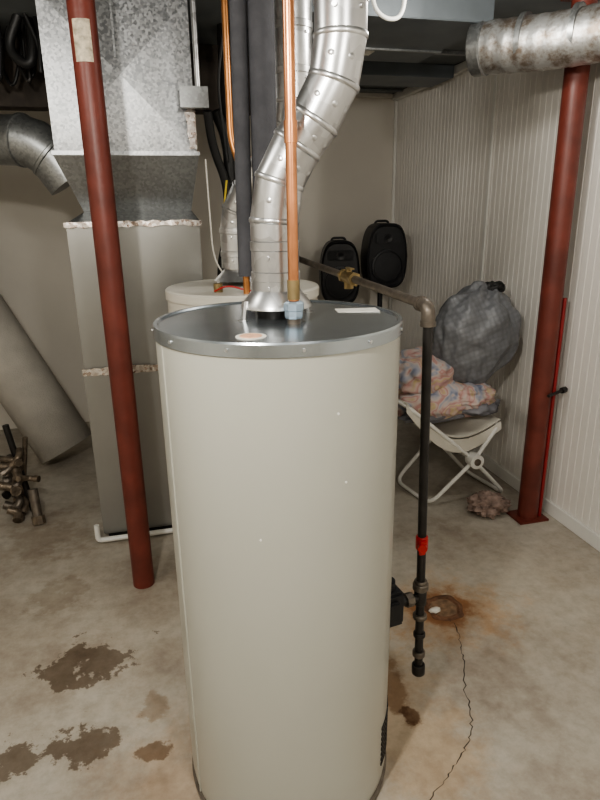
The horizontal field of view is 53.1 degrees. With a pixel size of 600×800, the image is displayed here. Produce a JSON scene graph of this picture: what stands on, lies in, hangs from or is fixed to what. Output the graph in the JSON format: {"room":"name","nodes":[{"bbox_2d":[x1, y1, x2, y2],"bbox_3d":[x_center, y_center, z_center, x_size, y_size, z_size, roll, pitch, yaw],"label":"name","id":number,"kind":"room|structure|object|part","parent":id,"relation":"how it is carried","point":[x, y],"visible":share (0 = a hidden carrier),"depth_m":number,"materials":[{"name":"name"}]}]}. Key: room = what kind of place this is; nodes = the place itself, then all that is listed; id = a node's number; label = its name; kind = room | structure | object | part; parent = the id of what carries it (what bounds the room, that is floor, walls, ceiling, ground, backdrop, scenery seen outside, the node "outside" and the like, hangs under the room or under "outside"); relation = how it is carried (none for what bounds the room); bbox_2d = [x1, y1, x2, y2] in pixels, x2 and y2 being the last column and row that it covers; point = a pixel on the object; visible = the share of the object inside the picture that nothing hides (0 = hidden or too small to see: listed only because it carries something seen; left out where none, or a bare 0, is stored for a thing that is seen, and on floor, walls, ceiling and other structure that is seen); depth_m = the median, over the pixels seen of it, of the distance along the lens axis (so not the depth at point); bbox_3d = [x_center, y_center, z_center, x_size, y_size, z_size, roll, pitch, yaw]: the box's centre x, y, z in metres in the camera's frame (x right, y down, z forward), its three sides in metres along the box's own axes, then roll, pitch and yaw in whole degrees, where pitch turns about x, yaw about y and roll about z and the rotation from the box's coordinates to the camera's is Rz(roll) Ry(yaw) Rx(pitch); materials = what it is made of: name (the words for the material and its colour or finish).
{"room":"plant room","nodes":[
{"label":"plant room","id":0,"kind":"room"},
{"bbox_2d":[0,98,394,429],"bbox_3d":[-1.077,-0.987,4.330,3.890,2.280,0.100,-5,18,-13],"label":"wall","id":1,"kind":"structure","parent":0,"point":[349,189],"depth_m":4.31,"materials":[{"name":"beige paint"}]},
{"bbox_2d":[355,93,392,98],"bbox_3d":[-1.097,-2.038,3.923,3.649,0.030,0.030,-5,18,-13],"label":"trim","id":2,"kind":"structure","parent":1,"relation":"attached to","point":[359,95],"depth_m":4.30,"materials":[{"name":"beige paint"}]},
{"bbox_2d":[388,101,397,309],"bbox_3d":[0.716,-1.145,4.694,0.020,2.164,0.020,-5,18,-13],"label":"trim","id":3,"kind":"structure","parent":1,"relation":"attached to","point":[395,102],"depth_m":4.49,"materials":[{"name":"white paint"}]},
{"bbox_2d":[0,0,570,93],"bbox_3d":[-0.254,-1.130,0.823,3.890,0.100,6.905,-5,18,-13],"label":"ceiling","id":4,"kind":"structure","parent":0,"point":[208,12],"depth_m":2.52,"materials":[{"name":"metal"}]},
{"bbox_2d":[0,12,42,86],"bbox_3d":[-1.319,-1.476,2.557,0.448,0.285,0.294,-5,18,-13],"label":"wiring","id":5,"kind":"object","parent":4,"relation":"hanging from","point":[29,47],"visible":0.98,"depth_m":2.50,"materials":[{"name":"rubber"}]},
{"bbox_2d":[0,112,69,194],"bbox_3d":[-1.334,-1.265,2.629,0.788,0.706,0.276,3,18,12],"label":"duct","id":6,"kind":"object","parent":4,"relation":"hanging from","point":[26,141],"visible":0.75,"depth_m":2.55,"materials":[{"name":"silver metal"}]},
{"bbox_2d":[0,35,249,114],"bbox_3d":[-1.293,-1.558,2.875,2.699,0.299,0.140,-5,18,-13],"label":"ceiling beam","id":7,"kind":"structure","parent":4,"relation":"attached to","point":[24,96],"depth_m":2.85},
{"bbox_2d":[179,0,208,108],"bbox_3d":[-0.421,-1.341,2.313,0.110,0.397,0.064,-5,18,-13],"label":"electrical box","id":8,"kind":"object","parent":4,"relation":"attached to","point":[191,97],"visible":1,"depth_m":2.33,"materials":[{"name":"metal"}]},
{"bbox_2d":[203,23,234,276],"bbox_3d":[-0.300,-0.904,2.718,0.149,1.480,0.454,1,18,5],"label":"cable bundle","id":9,"kind":"object","parent":4,"relation":"hanging from","point":[225,168],"visible":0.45,"depth_m":2.57,"materials":[{"name":"rubber"}]},
{"bbox_2d":[247,0,494,91],"bbox_3d":[0.143,-1.770,3.133,1.640,0.096,1.850,-5,18,-13],"label":"duct","id":10,"kind":"object","parent":4,"relation":"attached to","point":[425,28],"depth_m":2.58,"materials":[{"name":"metal"}]},
{"bbox_2d":[371,0,406,20],"bbox_3d":[0.297,-1.364,1.996,0.134,0.182,0.014,-5,18,-13],"label":"hook","id":11,"kind":"object","parent":4,"relation":"hanging from","point":[379,13],"visible":1,"depth_m":2.01,"materials":[{"name":"white paint"}]},
{"bbox_2d":[465,1,599,76],"bbox_3d":[0.971,-1.383,2.288,0.638,0.223,0.208,13,22,36],"label":"duct","id":12,"kind":"object","parent":4,"relation":"attached to","point":[527,42],"visible":1,"depth_m":2.27,"materials":[{"name":"metal"}]},
{"bbox_2d":[0,416,599,799],"bbox_3d":[-0.218,1.137,1.547,3.890,0.100,6.905,-5,18,-13],"label":"floor","id":13,"kind":"structure","parent":0,"point":[94,699],"depth_m":2.12,"materials":[{"name":"concrete"}]},
{"bbox_2d":[0,424,45,525],"bbox_3d":[-1.429,0.387,3.042,0.234,0.509,0.270,-5,18,-13],"label":"fittings","id":14,"kind":"object","parent":13,"relation":"on","point":[15,483],"visible":0.99,"depth_m":3.03,"materials":[{"name":"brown metal"}]},
{"bbox_2d":[0,294,90,463],"bbox_3d":[-1.826,-0.345,3.604,1.039,1.491,0.336,2,18,10],"label":"tube","id":15,"kind":"object","parent":13,"relation":"on","point":[31,394],"visible":0.97,"depth_m":3.55,"materials":[{"name":"beige cardboard"}]},
{"bbox_2d":[66,0,154,588],"bbox_3d":[-0.677,-0.306,2.195,0.087,2.268,0.087,-5,18,-13],"label":"support column","id":16,"kind":"structure","parent":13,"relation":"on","point":[88,75],"depth_m":2.13,"materials":[{"name":"red metal"}]},
{"bbox_2d":[72,18,93,61],"bbox_3d":[-0.685,-1.133,1.889,0.054,0.120,0.009,-3,18,-7],"label":"label","id":17,"kind":"object","parent":16,"relation":"attached to","point":[82,39],"visible":1,"depth_m":1.89,"materials":[{"name":"beige paper"}]},
{"bbox_2d":[35,0,202,542],"bbox_3d":[-0.750,-0.530,2.884,0.652,2.279,0.717,-5,18,-13],"label":"furnace","id":18,"kind":"object","parent":13,"relation":"on","point":[145,54],"visible":0.65,"depth_m":2.50,"materials":[{"name":"metal"}]},
{"bbox_2d":[165,269,318,312],"bbox_3d":[-0.208,0.111,2.449,0.578,1.305,0.578,-5,18,-13],"label":"water heater","id":19,"kind":"object","parent":13,"relation":"on","point":[228,286],"visible":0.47,"depth_m":2.14,"materials":[{"name":"paint"}]},
{"bbox_2d":[221,0,234,161],"bbox_3d":[-0.241,-0.998,2.305,0.076,1.051,0.026,-1,18,0],"label":"pipe","id":20,"kind":"object","parent":19,"relation":"attached to","point":[224,3],"visible":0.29,"depth_m":2.23,"materials":[{"name":"orange metal"}]},
{"bbox_2d":[215,269,250,281],"bbox_3d":[-0.233,-0.490,2.288,0.190,0.060,0.190,-5,18,-13],"label":"hood","id":21,"kind":"object","parent":19,"relation":"attached to","point":[227,275],"depth_m":2.23,"materials":[{"name":"metal"}]},
{"bbox_2d":[229,0,251,293],"bbox_3d":[-0.184,-0.867,1.895,0.063,1.054,0.055,-5,18,-13],"label":"insulated pipe","id":22,"kind":"object","parent":19,"relation":"attached to","point":[238,39],"visible":0.89,"depth_m":1.88,"materials":[{"name":"black rubber"}]},
{"bbox_3d":[-0.217,-0.418,2.280,0.578,0.037,0.578,-5,18,-13],"label":"lid","id":23,"kind":"part","parent":19,"relation":"part of","materials":[{"name":"paint"}]},
{"bbox_3d":[-0.207,0.159,2.464,0.566,1.205,0.566,-5,18,-13],"label":"tank","id":24,"kind":"part","parent":19,"relation":"part of","materials":[{"name":"metal"}]},
{"bbox_2d":[247,0,276,189],"bbox_3d":[-0.115,-0.871,1.905,0.087,1.054,0.083,-5,18,-13],"label":"insulated pipe","id":25,"kind":"object","parent":19,"relation":"attached to","point":[260,13],"visible":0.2,"depth_m":1.83,"materials":[{"name":"rubber"}]},
{"bbox_2d":[219,0,312,268],"bbox_3d":[-0.131,-0.961,2.080,0.380,0.989,0.136,8,20,25],"label":"flue","id":26,"kind":"object","parent":19,"relation":"attached to","point":[303,8],"visible":0.29,"depth_m":1.94,"materials":[{"name":"metal"}]},
{"bbox_2d":[151,281,403,799],"bbox_3d":[-0.040,0.376,1.532,0.556,1.353,0.556,7,20,25],"label":"water heater","id":27,"kind":"object","parent":13,"relation":"on","point":[279,415],"visible":0.97,"depth_m":1.28,"materials":[{"name":"paint"}]},
{"bbox_2d":[237,301,247,320],"bbox_3d":[-0.126,-0.195,1.316,0.027,0.043,0.024,-5,18,-13],"label":"bracket","id":28,"kind":"object","parent":27,"relation":"attached to","point":[245,303],"depth_m":1.32,"materials":[{"name":"metal"}]},
{"bbox_2d":[240,333,261,337],"bbox_3d":[-0.095,-0.124,1.162,0.044,0.001,0.044,-5,18,-13],"label":"print","id":29,"kind":"object","parent":27,"relation":"on","point":[242,335],"depth_m":1.16},
{"bbox_2d":[257,311,285,318],"bbox_3d":[-0.053,-0.202,1.368,0.092,0.025,0.092,-5,18,-13],"label":"outlet","id":30,"kind":"object","parent":27,"relation":"attached to","point":[260,314],"depth_m":1.33,"materials":[{"name":"black metal"}]},
{"bbox_2d":[241,281,311,311],"bbox_3d":[-0.054,-0.244,1.355,0.160,0.063,0.160,-5,18,-13],"label":"hood","id":31,"kind":"object","parent":27,"relation":"attached to","point":[259,300],"depth_m":1.30,"materials":[{"name":"metal"}]},
{"bbox_3d":[-0.049,-0.174,1.356,0.554,0.028,0.554,-5,18,-13],"label":"lid","id":32,"kind":"part","parent":27,"relation":"part of","materials":[{"name":"metal"}]},
{"bbox_2d":[282,0,299,300],"bbox_3d":[-0.021,-0.669,1.120,0.026,0.964,0.026,-5,18,-13],"label":"pipe","id":33,"kind":"object","parent":27,"relation":"attached to","point":[288,10],"visible":1,"depth_m":1.17,"materials":[{"name":"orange metal"}]},
{"bbox_2d":[249,0,368,291],"bbox_3d":[0.010,-0.703,1.202,0.253,0.950,0.117,0,18,2],"label":"flue","id":34,"kind":"object","parent":27,"relation":"attached to","point":[330,87],"visible":0.88,"depth_m":1.20,"materials":[{"name":"metal"}]},
{"bbox_2d":[299,256,435,676],"bbox_3d":[0.145,-0.372,2.123,0.118,2.144,1.399,-5,18,-13],"label":"gas pipe","id":35,"kind":"object","parent":27,"relation":"attached to","point":[422,304],"visible":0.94,"depth_m":1.67,"materials":[{"name":"grey metal"}]},
{"bbox_3d":[0.343,0.413,1.677,0.020,0.048,0.008,-5,18,-13],"label":"valve handle","id":36,"kind":"part","parent":35,"relation":"part of","materials":[{"name":"red paint"}]},
{"bbox_3d":[0.248,0.522,1.701,0.044,0.026,0.044,-5,18,-13],"label":"gas knob","id":37,"kind":"part","parent":27,"relation":"part of","materials":[{"name":"black plastic"}]},
{"bbox_2d":[319,237,359,301],"bbox_3d":[0.303,-0.491,4.283,0.418,1.307,0.426,-2,18,-2],"label":"loudspeaker","id":38,"kind":"object","parent":13,"relation":"on","point":[337,254],"visible":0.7,"depth_m":3.99,"materials":[{"name":"black plastic"}]},
{"bbox_3d":[0.260,-1.088,4.063,0.114,0.035,0.016,-2,18,-2],"label":"handle","id":39,"kind":"part","parent":38,"relation":"part of","materials":[{"name":"black plastic"}]},
{"bbox_2d":[327,275,351,296],"bbox_3d":[0.271,-0.780,4.008,0.190,0.190,0.012,-2,18,-2],"label":"grille","id":40,"kind":"object","parent":38,"relation":"attached to","point":[335,288],"depth_m":4.02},
{"bbox_2d":[360,220,406,306],"bbox_3d":[0.569,-0.551,4.284,0.431,1.412,0.408,-4,18,-11],"label":"loudspeaker","id":41,"kind":"object","parent":13,"relation":"on","point":[383,256],"visible":0.82,"depth_m":3.97,"materials":[{"name":"black plastic"}]},
{"bbox_3d":[0.549,-1.193,4.031,0.114,0.035,0.016,-4,18,-11],"label":"handle","id":42,"kind":"part","parent":41,"relation":"part of","materials":[{"name":"black plastic"}]},
{"bbox_2d":[375,253,399,279],"bbox_3d":[0.583,-0.885,3.979,0.190,0.190,0.012,-4,18,-11],"label":"grille","id":43,"kind":"object","parent":41,"relation":"attached to","point":[387,265],"depth_m":3.98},
{"bbox_2d":[424,595,463,620],"bbox_3d":[0.559,0.806,2.348,0.163,0.021,0.156,-5,18,-13],"label":"floor drain","id":44,"kind":"object","parent":13,"relation":"on","point":[440,608],"visible":0.98,"depth_m":2.35,"materials":[{"name":"metal"}]},
{"bbox_2d":[398,399,502,502],"bbox_3d":[0.751,0.228,3.213,0.659,0.580,0.411,-5,18,-13],"label":"folding chair","id":45,"kind":"object","parent":13,"relation":"on","point":[463,427],"visible":0.84,"depth_m":3.09,"materials":[{"name":"white paint"}]},
{"bbox_2d":[397,346,500,423],"bbox_3d":[0.736,-0.082,3.128,0.558,0.394,0.414,-5,18,-13],"label":"pile","id":46,"kind":"object","parent":45,"relation":"on","point":[451,399],"visible":0.79,"depth_m":3.01,"materials":[{"name":"multicoloured fabric"}]},
{"bbox_2d":[432,281,521,383],"bbox_3d":[0.891,-0.311,3.097,0.471,0.603,0.354,-5,18,-13],"label":"laundry bag","id":47,"kind":"object","parent":46,"relation":"on","point":[476,332],"visible":0.8,"depth_m":2.96,"materials":[{"name":"grey fabric"}]},
{"bbox_3d":[0.711,0.051,3.169,0.572,0.214,0.350,-5,18,-13],"label":"sling seat","id":48,"kind":"part","parent":45,"relation":"part of","materials":[{"name":"white fabric"}]},
{"bbox_2d":[430,622,472,799],"bbox_3d":[0.452,0.958,1.907,0.441,0.001,0.727,-5,18,-13],"label":"crack","id":49,"kind":"object","parent":13,"relation":"on","point":[452,622],"depth_m":1.83,"materials":[{"name":"black concrete"}]},
{"bbox_2d":[466,490,511,519],"bbox_3d":[0.965,0.519,3.068,0.245,0.112,0.195,-5,18,-13],"label":"rag","id":50,"kind":"object","parent":13,"relation":"on","point":[484,503],"visible":1,"depth_m":3.03,"materials":[{"name":"fabric"}]},
{"bbox_2d":[507,509,548,524],"bbox_3d":[1.145,0.585,3.026,0.160,0.012,0.130,-5,18,-13],"label":"base plate","id":51,"kind":"object","parent":13,"relation":"on","point":[512,513],"visible":0.64,"depth_m":2.98,"materials":[{"name":"red paint"}]},
{"bbox_2d":[538,298,566,515],"bbox_3d":[1.195,0.061,2.853,0.018,1.088,0.018,-5,18,-13],"label":"rod","id":52,"kind":"object","parent":51,"relation":"on","point":[564,303],"visible":0.95,"depth_m":2.83,"materials":[{"name":"red paint"}]},
{"bbox_2d":[517,0,597,519],"bbox_3d":[1.128,-0.496,2.682,0.096,2.256,0.096,-5,18,-13],"label":"support column","id":53,"kind":"structure","parent":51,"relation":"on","point":[575,79],"depth_m":2.63,"materials":[{"name":"red metal"}]},
{"bbox_2d":[547,389,562,397],"bbox_3d":[1.191,-0.033,2.790,0.118,0.024,0.014,-12,21,-32],"label":"bolt","id":54,"kind":"object","parent":53,"relation":"attached to","point":[560,390],"visible":1,"depth_m":2.78,"materials":[{"name":"black metal"}]},
{"bbox_2d":[559,386,567,392],"bbox_3d":[1.238,-0.047,2.818,0.030,0.032,0.029,-12,21,-32],"label":"nut","id":55,"kind":"object","parent":54,"relation":"attached to","point":[565,389],"visible":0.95,"depth_m":2.81,"materials":[{"name":"black metal"}]},
{"bbox_2d":[391,62,599,534],"bbox_3d":[1.600,-0.165,1.623,0.100,2.280,6.705,-5,18,-13],"label":"wall","id":56,"kind":"structure","parent":0,"point":[443,129],"depth_m":3.15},
{"bbox_2d":[467,74,497,437],"bbox_3d":[1.050,-0.759,3.467,0.008,2.164,0.028,-5,18,-13],"label":"trim","id":57,"kind":"structure","parent":56,"relation":"attached to","point":[496,75],"depth_m":3.31,"materials":[{"name":"white paint"}]},
{"bbox_2d":[392,0,599,100],"bbox_3d":[1.515,-1.223,1.267,0.040,0.044,6.705,-5,18,-13],"label":"trim","id":58,"kind":"structure","parent":56,"relation":"attached to","point":[461,67],"depth_m":4.00,"materials":[{"name":"white paint"}]},
{"bbox_2d":[448,436,599,551],"bbox_3d":[1.561,0.892,1.946,0.014,0.070,6.705,-5,18,-13],"label":"baseboard","id":59,"kind":"structure","parent":56,"relation":"attached to","point":[585,533],"depth_m":3.00,"materials":[{"name":"white paint"}]}
]}

